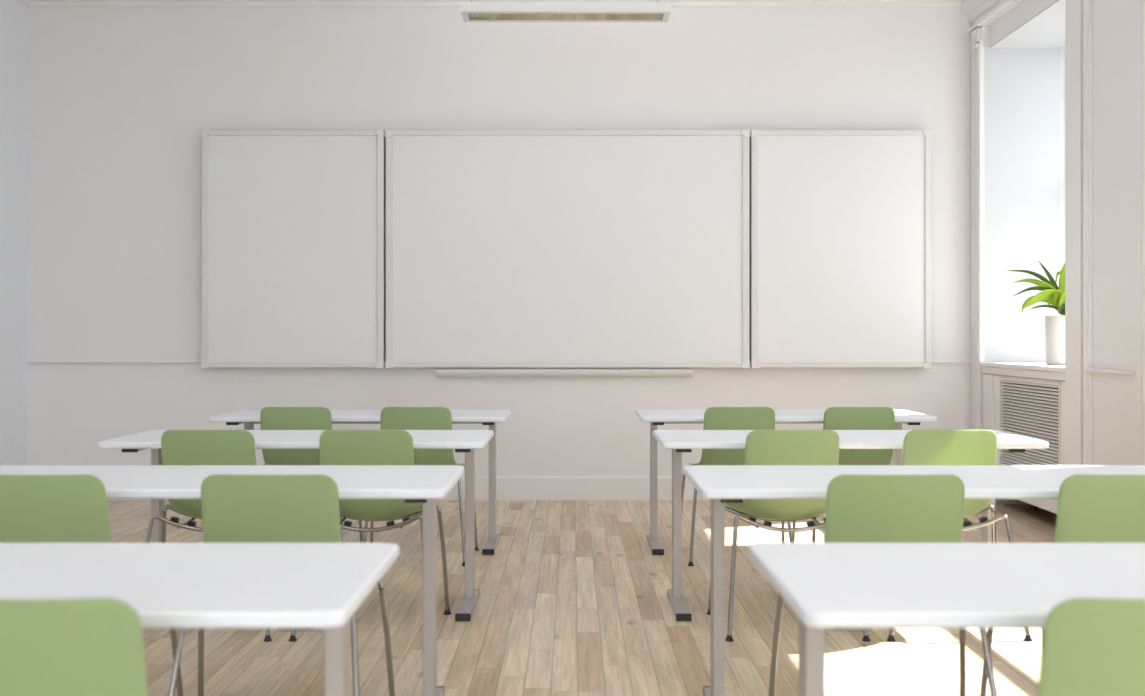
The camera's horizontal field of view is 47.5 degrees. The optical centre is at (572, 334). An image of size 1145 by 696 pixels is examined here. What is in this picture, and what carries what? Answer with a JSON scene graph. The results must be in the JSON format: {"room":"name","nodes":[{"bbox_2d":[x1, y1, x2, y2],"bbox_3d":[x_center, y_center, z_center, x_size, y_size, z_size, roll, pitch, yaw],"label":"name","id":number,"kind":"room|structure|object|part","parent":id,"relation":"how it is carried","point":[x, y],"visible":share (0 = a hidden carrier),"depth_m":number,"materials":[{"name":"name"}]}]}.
{"room":"classroom","nodes":[
{"label":"classroom","id":0,"kind":"room"},
{"bbox_2d":[0,0,27,464],"bbox_3d":[-3.960,-0.710,0.810,0.200,3.760,16.820,0,0,0],"label":"wall","id":1,"kind":"structure","parent":0,"point":[13,14],"depth_m":8.96,"materials":[{"name":"white paint"}]},
{"bbox_2d":[17,0,29,6],"bbox_3d":[-3.785,-2.458,0.810,0.150,0.265,16.820,0,0,0],"label":"trim","id":2,"kind":"structure","parent":1,"relation":"attached to","point":[25,2],"depth_m":9.15,"materials":[{"name":"white paint"}]},
{"bbox_2d":[28,7,970,475],"bbox_3d":[-0.220,-0.710,9.320,7.680,3.760,0.200,0,0,0],"label":"wall","id":3,"kind":"structure","parent":0,"point":[121,99],"depth_m":9.22,"materials":[{"name":"white paint"}]},
{"bbox_2d":[106,476,709,499],"bbox_3d":[-0.510,1.084,9.210,6.700,0.172,0.020,0,0,0],"label":"baseboard","id":4,"kind":"structure","parent":3,"relation":"attached to","point":[507,487],"depth_m":9.20,"materials":[{"name":"white paint"}]},
{"bbox_2d":[29,0,961,6],"bbox_3d":[-0.510,-2.458,9.145,6.700,0.265,0.150,0,0,0],"label":"trim","id":5,"kind":"structure","parent":3,"relation":"attached to","point":[33,3],"depth_m":9.20,"materials":[{"name":"white paint"}]},
{"bbox_2d":[26,361,970,366],"bbox_3d":[-0.510,0.203,9.203,6.700,0.043,0.034,0,0,0],"label":"trim","id":6,"kind":"structure","parent":3,"relation":"attached to","point":[30,363],"depth_m":9.19,"materials":[{"name":"white paint"}]},
{"bbox_2d":[201,129,931,376],"bbox_3d":[-0.042,-0.572,9.161,5.116,1.740,0.119,0,0,0],"label":"whiteboard","id":7,"kind":"object","parent":3,"relation":"attached to","point":[321,248],"visible":1,"depth_m":9.12,"materials":[{"name":"ceramic"}]},
{"bbox_3d":[-1.961,-0.603,9.129,1.256,1.650,0.018,0,0,0],"label":"wing panel","id":8,"kind":"part","parent":7,"relation":"part of","materials":[{"name":"plastic"}]},
{"bbox_3d":[-1.961,-0.603,9.125,1.276,1.666,0.038,0,0,0],"label":"panel frame","id":9,"kind":"part","parent":7,"relation":"part of","materials":[{"name":"metal"}]},
{"bbox_2d":[436,369,691,376],"bbox_3d":[-0.060,0.267,9.175,1.804,0.062,0.090,0,0,0],"label":"marker tray","id":10,"kind":"object","parent":7,"relation":"on","point":[439,372],"depth_m":9.13,"materials":[{"name":"plastic"}]},
{"bbox_3d":[-0.035,-0.603,9.129,2.529,1.650,0.018,0,0,0],"label":"panel","id":11,"kind":"part","parent":7,"relation":"part of","materials":[{"name":"ceramic"}]},
{"bbox_3d":[-0.035,-0.603,9.125,2.549,1.666,0.038,0,0,0],"label":"panel frame","id":12,"kind":"part","parent":7,"relation":"part of","materials":[{"name":"metal"}]},
{"bbox_3d":[1.885,-0.603,9.125,1.261,1.666,0.038,0,0,0],"label":"panel frame","id":13,"kind":"part","parent":7,"relation":"part of","materials":[{"name":"metal"}]},
{"bbox_3d":[1.885,-0.603,9.129,1.241,1.650,0.018,0,0,0],"label":"wing panel","id":14,"kind":"part","parent":7,"relation":"part of","materials":[{"name":"plastic"}]},
{"bbox_2d":[107,500,1056,695],"bbox_3d":[-0.220,1.230,0.810,7.680,0.120,17.220,0,0,0],"label":"floor","id":15,"kind":"structure","parent":0,"point":[573,600],"depth_m":5.15,"materials":[{"name":"brown wood"}]},
{"bbox_2d":[0,598,148,695],"bbox_3d":[-0.794,0.770,2.004,0.600,0.800,0.586,0,0,0],"label":"shell chair","id":16,"kind":"object","parent":15,"relation":"on","point":[70,646],"visible":1,"depth_m":1.83,"materials":[{"name":"green plastic"}]},
{"bbox_2d":[0,474,182,695],"bbox_3d":[-1.428,0.770,3.625,0.600,0.800,0.586,0,0,0],"label":"shell chair","id":17,"kind":"object","parent":15,"relation":"on","point":[68,508],"visible":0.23,"depth_m":3.46,"materials":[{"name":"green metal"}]},
{"bbox_3d":[-1.156,0.944,3.784,0.019,0.431,0.097,0,0,19],"label":"leg","id":18,"kind":"part","parent":17,"relation":"part of","materials":[{"name":"silver metal"}]},
{"bbox_2d":[0,543,399,695],"bbox_3d":[-1.135,0.799,2.360,1.560,0.739,0.680,0,0,0],"label":"student desk","id":19,"kind":"object","parent":15,"relation":"on","point":[279,586],"visible":1,"depth_m":2.31,"materials":[{"name":"white laminate"}]},
{"bbox_3d":[-0.448,0.810,2.476,0.037,0.668,0.080,0,0,0],"label":"leg","id":20,"kind":"part","parent":19,"relation":"part of","materials":[{"name":"silver metal"}]},
{"bbox_2d":[145,430,271,641],"bbox_3d":[-1.428,0.770,5.251,0.600,0.800,0.586,0,0,0],"label":"shell chair","id":21,"kind":"object","parent":15,"relation":"on","point":[179,447],"visible":0.44,"depth_m":5.08,"materials":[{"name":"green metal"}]},
{"bbox_3d":[-1.671,0.945,5.032,0.018,0.431,0.139,0,0,19],"label":"leg","id":22,"kind":"part","parent":21,"relation":"part of","materials":[{"name":"silver metal"}]},
{"bbox_3d":[-1.700,0.944,5.410,0.019,0.431,0.097,0,0,-19],"label":"leg","id":23,"kind":"part","parent":21,"relation":"part of","materials":[{"name":"silver metal"}]},
{"bbox_3d":[-1.428,0.743,5.119,0.461,0.077,0.074,0,0,0],"label":"frame","id":24,"kind":"part","parent":21,"relation":"part of","materials":[{"name":"silver metal"}]},
{"bbox_3d":[-1.428,0.736,5.371,0.533,0.066,0.035,0,0,0],"label":"frame","id":25,"kind":"part","parent":21,"relation":"part of","materials":[{"name":"silver metal"}]},
{"bbox_3d":[-1.185,0.945,5.032,0.018,0.431,0.139,0,0,-19],"label":"leg","id":26,"kind":"part","parent":21,"relation":"part of","materials":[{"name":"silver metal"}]},
{"bbox_2d":[0,465,463,695],"bbox_3d":[-1.135,0.799,3.960,1.560,0.739,0.680,0,0,0],"label":"student desk","id":27,"kind":"object","parent":15,"relation":"on","point":[424,484],"visible":0.77,"depth_m":4.04,"materials":[{"name":"white laminate"}]},
{"bbox_3d":[-0.448,0.810,4.076,0.037,0.668,0.080,0,0,0],"label":"leg","id":28,"kind":"part","parent":27,"relation":"part of","materials":[{"name":"silver metal"}]},
{"bbox_2d":[168,474,394,695],"bbox_3d":[-0.808,0.770,3.625,0.600,0.800,0.586,0,0,0],"label":"shell chair","id":29,"kind":"object","parent":15,"relation":"on","point":[302,508],"visible":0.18,"depth_m":3.46,"materials":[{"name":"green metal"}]},
{"bbox_3d":[-1.050,0.945,3.406,0.018,0.431,0.139,0,0,19],"label":"leg","id":30,"kind":"part","parent":29,"relation":"part of","materials":[{"name":"silver metal"}]},
{"bbox_3d":[-1.080,0.944,3.784,0.019,0.431,0.097,0,0,-19],"label":"leg","id":31,"kind":"part","parent":29,"relation":"part of","materials":[{"name":"silver metal"}]},
{"bbox_3d":[-0.566,0.945,3.406,0.018,0.431,0.139,0,0,-19],"label":"leg","id":32,"kind":"part","parent":29,"relation":"part of","materials":[{"name":"silver metal"}]},
{"bbox_3d":[-0.808,0.736,3.745,0.533,0.066,0.035,0,0,0],"label":"frame","id":33,"kind":"part","parent":29,"relation":"part of","materials":[{"name":"silver metal"}]},
{"bbox_3d":[-0.536,0.944,3.784,0.019,0.431,0.097,0,0,19],"label":"leg","id":34,"kind":"part","parent":29,"relation":"part of","materials":[{"name":"silver metal"}]},
{"bbox_2d":[98,430,493,620],"bbox_3d":[-1.135,0.799,5.560,1.560,0.739,0.680,0,0,0],"label":"student desk","id":35,"kind":"object","parent":15,"relation":"on","point":[467,441],"visible":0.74,"depth_m":5.62,"materials":[{"name":"white laminate"}]},
{"bbox_3d":[-1.810,0.810,5.676,0.037,0.668,0.080,0,0,0],"label":"leg","id":36,"kind":"part","parent":35,"relation":"part of","materials":[{"name":"silver metal"}]},
{"bbox_3d":[-0.448,0.810,5.676,0.037,0.668,0.080,0,0,0],"label":"leg","id":37,"kind":"part","parent":35,"relation":"part of","materials":[{"name":"silver metal"}]},
{"bbox_2d":[260,407,362,542],"bbox_3d":[-1.428,0.770,6.869,0.600,0.800,0.586,0,0,0],"label":"shell chair","id":38,"kind":"object","parent":15,"relation":"on","point":[271,418],"visible":0.26,"depth_m":6.70,"materials":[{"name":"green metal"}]},
{"bbox_3d":[-1.185,0.945,6.650,0.018,0.431,0.139,0,0,-19],"label":"leg","id":39,"kind":"part","parent":38,"relation":"part of","materials":[{"name":"silver metal"}]},
{"bbox_3d":[-1.156,0.944,7.028,0.019,0.431,0.097,0,0,19],"label":"leg","id":40,"kind":"part","parent":38,"relation":"part of","materials":[{"name":"silver metal"}]},
{"bbox_2d":[209,410,510,554],"bbox_3d":[-1.135,0.799,7.160,1.560,0.739,0.680,0,0,0],"label":"student desk","id":41,"kind":"object","parent":15,"relation":"on","point":[249,418],"visible":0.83,"depth_m":7.12,"materials":[{"name":"white laminate"}]},
{"bbox_3d":[-1.810,0.810,7.276,0.037,0.668,0.080,0,0,0],"label":"leg","id":42,"kind":"part","parent":41,"relation":"part of","materials":[{"name":"silver metal"}]},
{"bbox_3d":[-0.448,0.810,7.276,0.037,0.668,0.080,0,0,0],"label":"leg","id":43,"kind":"part","parent":41,"relation":"part of","materials":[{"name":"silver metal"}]},
{"bbox_2d":[289,430,450,641],"bbox_3d":[-0.808,0.770,5.251,0.600,0.800,0.586,0,0,0],"label":"shell chair","id":44,"kind":"object","parent":15,"relation":"on","point":[337,447],"visible":0.68,"depth_m":5.09,"materials":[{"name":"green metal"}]},
{"bbox_3d":[-0.808,0.743,5.119,0.461,0.077,0.074,0,0,0],"label":"frame","id":45,"kind":"part","parent":44,"relation":"part of","materials":[{"name":"silver metal"}]},
{"bbox_3d":[-0.808,0.736,5.371,0.533,0.066,0.035,0,0,0],"label":"frame","id":46,"kind":"part","parent":44,"relation":"part of","materials":[{"name":"silver metal"}]},
{"bbox_3d":[-0.536,0.944,5.410,0.019,0.431,0.097,0,0,19],"label":"leg","id":47,"kind":"part","parent":44,"relation":"part of","materials":[{"name":"silver metal"}]},
{"bbox_2d":[362,407,478,565],"bbox_3d":[-0.808,0.770,6.869,0.600,0.800,0.586,0,0,0],"label":"shell chair","id":48,"kind":"object","parent":15,"relation":"on","point":[391,418],"visible":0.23,"depth_m":6.70,"materials":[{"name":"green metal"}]},
{"bbox_3d":[-1.050,0.945,6.650,0.018,0.431,0.139,0,0,19],"label":"leg","id":49,"kind":"part","parent":48,"relation":"part of","materials":[{"name":"silver metal"}]},
{"bbox_3d":[-1.080,0.944,7.028,0.019,0.431,0.097,0,0,-19],"label":"leg","id":50,"kind":"part","parent":48,"relation":"part of","materials":[{"name":"silver metal"}]},
{"bbox_3d":[-0.566,0.945,6.650,0.018,0.431,0.139,0,0,-19],"label":"leg","id":51,"kind":"part","parent":48,"relation":"part of","materials":[{"name":"silver metal"}]},
{"bbox_3d":[-0.536,0.944,7.028,0.019,0.431,0.097,0,0,19],"label":"leg","id":52,"kind":"part","parent":48,"relation":"part of","materials":[{"name":"silver metal"}]},
{"bbox_2d":[682,407,792,565],"bbox_3d":[0.862,0.770,6.869,0.600,0.800,0.586,0,0,0],"label":"shell chair","id":53,"kind":"object","parent":15,"relation":"on","point":[715,418],"visible":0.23,"depth_m":6.70,"materials":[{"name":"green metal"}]},
{"bbox_3d":[0.590,0.944,7.028,0.019,0.431,0.097,0,0,-19],"label":"leg","id":54,"kind":"part","parent":53,"relation":"part of","materials":[{"name":"silver metal"}]},
{"bbox_3d":[0.620,0.945,6.650,0.018,0.431,0.139,0,0,19],"label":"leg","id":55,"kind":"part","parent":53,"relation":"part of","materials":[{"name":"silver metal"}]},
{"bbox_3d":[1.134,0.944,7.028,0.019,0.431,0.097,0,0,19],"label":"leg","id":56,"kind":"part","parent":53,"relation":"part of","materials":[{"name":"silver metal"}]},
{"bbox_3d":[1.105,0.945,6.650,0.018,0.431,0.139,0,0,-19],"label":"leg","id":57,"kind":"part","parent":53,"relation":"part of","materials":[{"name":"silver metal"}]},
{"bbox_2d":[635,410,936,554],"bbox_3d":[1.142,0.799,7.160,1.560,0.739,0.680,0,0,0],"label":"student desk","id":58,"kind":"object","parent":15,"relation":"on","point":[655,417],"visible":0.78,"depth_m":7.21,"materials":[{"name":"white laminate"}]},
{"bbox_3d":[0.455,0.810,7.276,0.037,0.668,0.080,0,0,0],"label":"leg","id":59,"kind":"part","parent":58,"relation":"part of","materials":[{"name":"silver metal"}]},
{"bbox_3d":[1.817,0.810,7.276,0.037,0.668,0.080,0,0,0],"label":"leg","id":60,"kind":"part","parent":58,"relation":"part of","materials":[{"name":"silver metal"}]},
{"bbox_2d":[707,430,870,641],"bbox_3d":[0.862,0.770,5.251,0.600,0.800,0.586,0,0,0],"label":"shell chair","id":61,"kind":"object","parent":15,"relation":"on","point":[763,447],"visible":0.72,"depth_m":5.09,"materials":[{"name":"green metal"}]},
{"bbox_3d":[0.620,0.945,5.032,0.018,0.431,0.139,0,0,19],"label":"leg","id":62,"kind":"part","parent":61,"relation":"part of","materials":[{"name":"silver metal"}]},
{"bbox_3d":[0.862,0.736,5.371,0.533,0.066,0.035,0,0,0],"label":"frame","id":63,"kind":"part","parent":61,"relation":"part of","materials":[{"name":"silver metal"}]},
{"bbox_3d":[0.862,0.743,5.119,0.461,0.077,0.074,0,0,0],"label":"frame","id":64,"kind":"part","parent":61,"relation":"part of","materials":[{"name":"silver metal"}]},
{"bbox_2d":[792,407,894,542],"bbox_3d":[1.481,0.770,6.869,0.600,0.800,0.586,0,0,0],"label":"shell chair","id":65,"kind":"object","parent":15,"relation":"on","point":[835,418],"visible":0.3,"depth_m":6.70,"materials":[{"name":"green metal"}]},
{"bbox_3d":[1.209,0.944,7.028,0.019,0.431,0.097,0,0,-19],"label":"leg","id":66,"kind":"part","parent":65,"relation":"part of","materials":[{"name":"silver metal"}]},
{"bbox_3d":[1.238,0.945,6.650,0.018,0.431,0.139,0,0,19],"label":"leg","id":67,"kind":"part","parent":65,"relation":"part of","materials":[{"name":"silver metal"}]},
{"bbox_2d":[653,430,1048,620],"bbox_3d":[1.142,0.799,5.560,1.560,0.739,0.680,0,0,0],"label":"student desk","id":68,"kind":"object","parent":15,"relation":"on","point":[679,441],"visible":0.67,"depth_m":5.51,"materials":[{"name":"white laminate"}]},
{"bbox_3d":[0.455,0.810,5.676,0.037,0.668,0.080,0,0,0],"label":"leg","id":69,"kind":"part","parent":68,"relation":"part of","materials":[{"name":"silver metal"}]},
{"bbox_3d":[1.817,0.810,5.676,0.037,0.668,0.080,0,0,0],"label":"leg","id":70,"kind":"part","parent":68,"relation":"part of","materials":[{"name":"silver metal"}]},
{"bbox_2d":[768,474,996,695],"bbox_3d":[0.862,0.770,3.625,0.600,0.800,0.586,0,0,0],"label":"shell chair","id":71,"kind":"object","parent":15,"relation":"on","point":[860,508],"visible":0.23,"depth_m":3.46,"materials":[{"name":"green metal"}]},
{"bbox_3d":[0.590,0.944,3.784,0.019,0.431,0.097,0,0,-19],"label":"leg","id":72,"kind":"part","parent":71,"relation":"part of","materials":[{"name":"silver metal"}]},
{"bbox_3d":[1.134,0.944,3.784,0.019,0.431,0.097,0,0,19],"label":"leg","id":73,"kind":"part","parent":71,"relation":"part of","materials":[{"name":"silver metal"}]},
{"bbox_3d":[1.105,0.945,3.406,0.018,0.431,0.139,0,0,-19],"label":"leg","id":74,"kind":"part","parent":71,"relation":"part of","materials":[{"name":"silver metal"}]},
{"bbox_2d":[683,465,1144,695],"bbox_3d":[1.142,0.799,3.960,1.560,0.739,0.680,0,0,0],"label":"student desk","id":75,"kind":"object","parent":15,"relation":"on","point":[721,484],"visible":0.83,"depth_m":4.04,"materials":[{"name":"white laminate"}]},
{"bbox_3d":[0.455,0.810,4.076,0.037,0.668,0.080,0,0,0],"label":"leg","id":76,"kind":"part","parent":75,"relation":"part of","materials":[{"name":"silver metal"}]},
{"bbox_2d":[749,543,1144,695],"bbox_3d":[1.142,0.799,2.360,1.560,0.739,0.680,0,0,0],"label":"student desk","id":77,"kind":"object","parent":15,"relation":"on","point":[836,586],"visible":1,"depth_m":2.31,"materials":[{"name":"white laminate"}]},
{"bbox_3d":[0.455,0.810,2.476,0.037,0.668,0.080,0,0,0],"label":"leg","id":78,"kind":"part","parent":77,"relation":"part of","materials":[{"name":"silver metal"}]},
{"bbox_2d":[887,430,1031,641],"bbox_3d":[1.481,0.770,5.251,0.600,0.800,0.586,0,0,0],"label":"shell chair","id":79,"kind":"object","parent":15,"relation":"on","point":[920,447],"visible":0.36,"depth_m":5.08,"materials":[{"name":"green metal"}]},
{"bbox_3d":[1.481,0.736,5.371,0.533,0.066,0.035,0,0,0],"label":"frame","id":80,"kind":"part","parent":79,"relation":"part of","materials":[{"name":"silver metal"}]},
{"bbox_3d":[1.481,0.743,5.119,0.461,0.077,0.074,0,0,0],"label":"frame","id":81,"kind":"part","parent":79,"relation":"part of","materials":[{"name":"silver metal"}]},
{"bbox_3d":[1.753,0.944,5.410,0.019,0.431,0.097,0,0,19],"label":"leg","id":82,"kind":"part","parent":79,"relation":"part of","materials":[{"name":"silver metal"}]},
{"bbox_3d":[1.724,0.945,5.032,0.018,0.431,0.139,0,0,-19],"label":"leg","id":83,"kind":"part","parent":79,"relation":"part of","materials":[{"name":"silver metal"}]},
{"bbox_2d":[983,374,1064,513],"bbox_3d":[2.976,0.719,8.220,0.268,0.902,1.560,0,0,0],"label":"radiator cover","id":84,"kind":"object","parent":15,"relation":"on","point":[1034,408],"visible":0.44,"depth_m":8.19,"materials":[{"name":"white paint"}]},
{"bbox_2d":[1001,380,1058,464],"bbox_3d":[2.858,0.613,8.140,0.013,0.630,1.040,0,0,0],"label":"grille","id":85,"kind":"object","parent":84,"relation":"attached to","point":[1047,383],"depth_m":8.08,"materials":[{"name":"metal"}]},
{"bbox_3d":[3.080,1.113,8.660,0.040,0.115,0.040,0,0,0],"label":"leg","id":86,"kind":"part","parent":84,"relation":"part of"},
{"bbox_2d":[980,474,1144,695],"bbox_3d":[1.481,0.770,3.625,0.600,0.800,0.586,0,0,0],"label":"shell chair","id":87,"kind":"object","parent":15,"relation":"on","point":[1092,508],"visible":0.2,"depth_m":3.46,"materials":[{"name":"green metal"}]},
{"bbox_3d":[1.209,0.944,3.784,0.019,0.431,0.097,0,0,-19],"label":"leg","id":88,"kind":"part","parent":87,"relation":"part of","materials":[{"name":"silver metal"}]},
{"bbox_2d":[1036,598,1144,695],"bbox_3d":[0.852,0.770,2.004,0.600,0.800,0.586,0,0,0],"label":"shell chair","id":89,"kind":"object","parent":15,"relation":"on","point":[1091,646],"visible":1,"depth_m":1.83,"materials":[{"name":"green plastic"}]},
{"bbox_2d":[979,0,1134,503],"bbox_3d":[3.230,-0.710,0.810,0.780,3.760,16.820,0,0,0],"label":"wall","id":90,"kind":"structure","parent":0,"point":[1113,21],"depth_m":6.89,"materials":[{"name":"white paint"}]},
{"bbox_2d":[959,0,1014,31],"bbox_3d":[2.740,-2.368,0.810,0.200,0.445,16.820,0,0,0],"label":"trim","id":91,"kind":"structure","parent":90,"relation":"attached to","point":[978,12],"depth_m":8.93,"materials":[{"name":"white paint"}]},
{"bbox_2d":[980,362,1064,380],"bbox_3d":[3.122,0.227,8.220,0.604,0.077,1.560,0,0,0],"label":"windowsill","id":92,"kind":"structure","parent":90,"relation":"attached to","point":[1031,368],"depth_m":8.19,"materials":[{"name":"white paint"}]},
{"bbox_2d":[1006,262,1064,365],"bbox_3d":[3.010,-0.137,8.099,0.601,0.650,0.473,0,0,0],"label":"potted plant","id":93,"kind":"object","parent":92,"relation":"on","point":[1050,293],"visible":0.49,"depth_m":8.04,"materials":[{"name":"green plant"}]},
{"bbox_3d":[3.085,0.034,8.100,0.266,0.309,0.266,0,0,0],"label":"pot","id":94,"kind":"part","parent":93,"relation":"part of","materials":[{"name":"white ceramic"}]},
{"bbox_2d":[984,0,1064,366],"bbox_3d":[3.116,-0.890,8.220,0.528,2.220,1.600,0,0,0],"label":"window","id":95,"kind":"structure","parent":90,"relation":"attached to","point":[1022,68],"depth_m":9.01,"materials":[{"name":"white glass"}]},
{"bbox_2d":[971,0,1091,464],"bbox_3d":[2.824,-0.570,8.143,0.057,3.140,2.085,0,0,0],"label":"trim","id":96,"kind":"structure","parent":90,"relation":"attached to","point":[1078,13],"depth_m":7.30,"materials":[{"name":"white paint"}]},
{"bbox_2d":[1086,368,1134,379],"bbox_3d":[2.823,0.203,1.462,0.034,0.043,11.275,0,0,0],"label":"trim","id":97,"kind":"structure","parent":90,"relation":"attached to","point":[1122,374],"depth_m":6.79,"materials":[{"name":"white paint"}]},
{"bbox_2d":[1135,0,1144,464],"bbox_3d":[2.824,-0.570,5.463,0.057,3.140,2.125,0,0,0],"label":"trim","id":98,"kind":"structure","parent":90,"relation":"attached to","point":[1139,4],"depth_m":6.45,"materials":[{"name":"white paint"}]},
{"bbox_3d":[-0.220,-2.650,0.810,7.680,0.120,17.220,0,0,0],"label":"ceiling","id":99,"kind":"structure","parent":0,"visible":0},
{"bbox_2d":[460,0,670,21],"bbox_3d":[-0.040,-2.240,7.730,1.231,0.700,0.256,0,0,0],"label":"pendant light","id":100,"kind":"object","parent":99,"relation":"hanging from","point":[471,11],"visible":1,"depth_m":7.60,"materials":[{"name":"white metal"}]}
]}

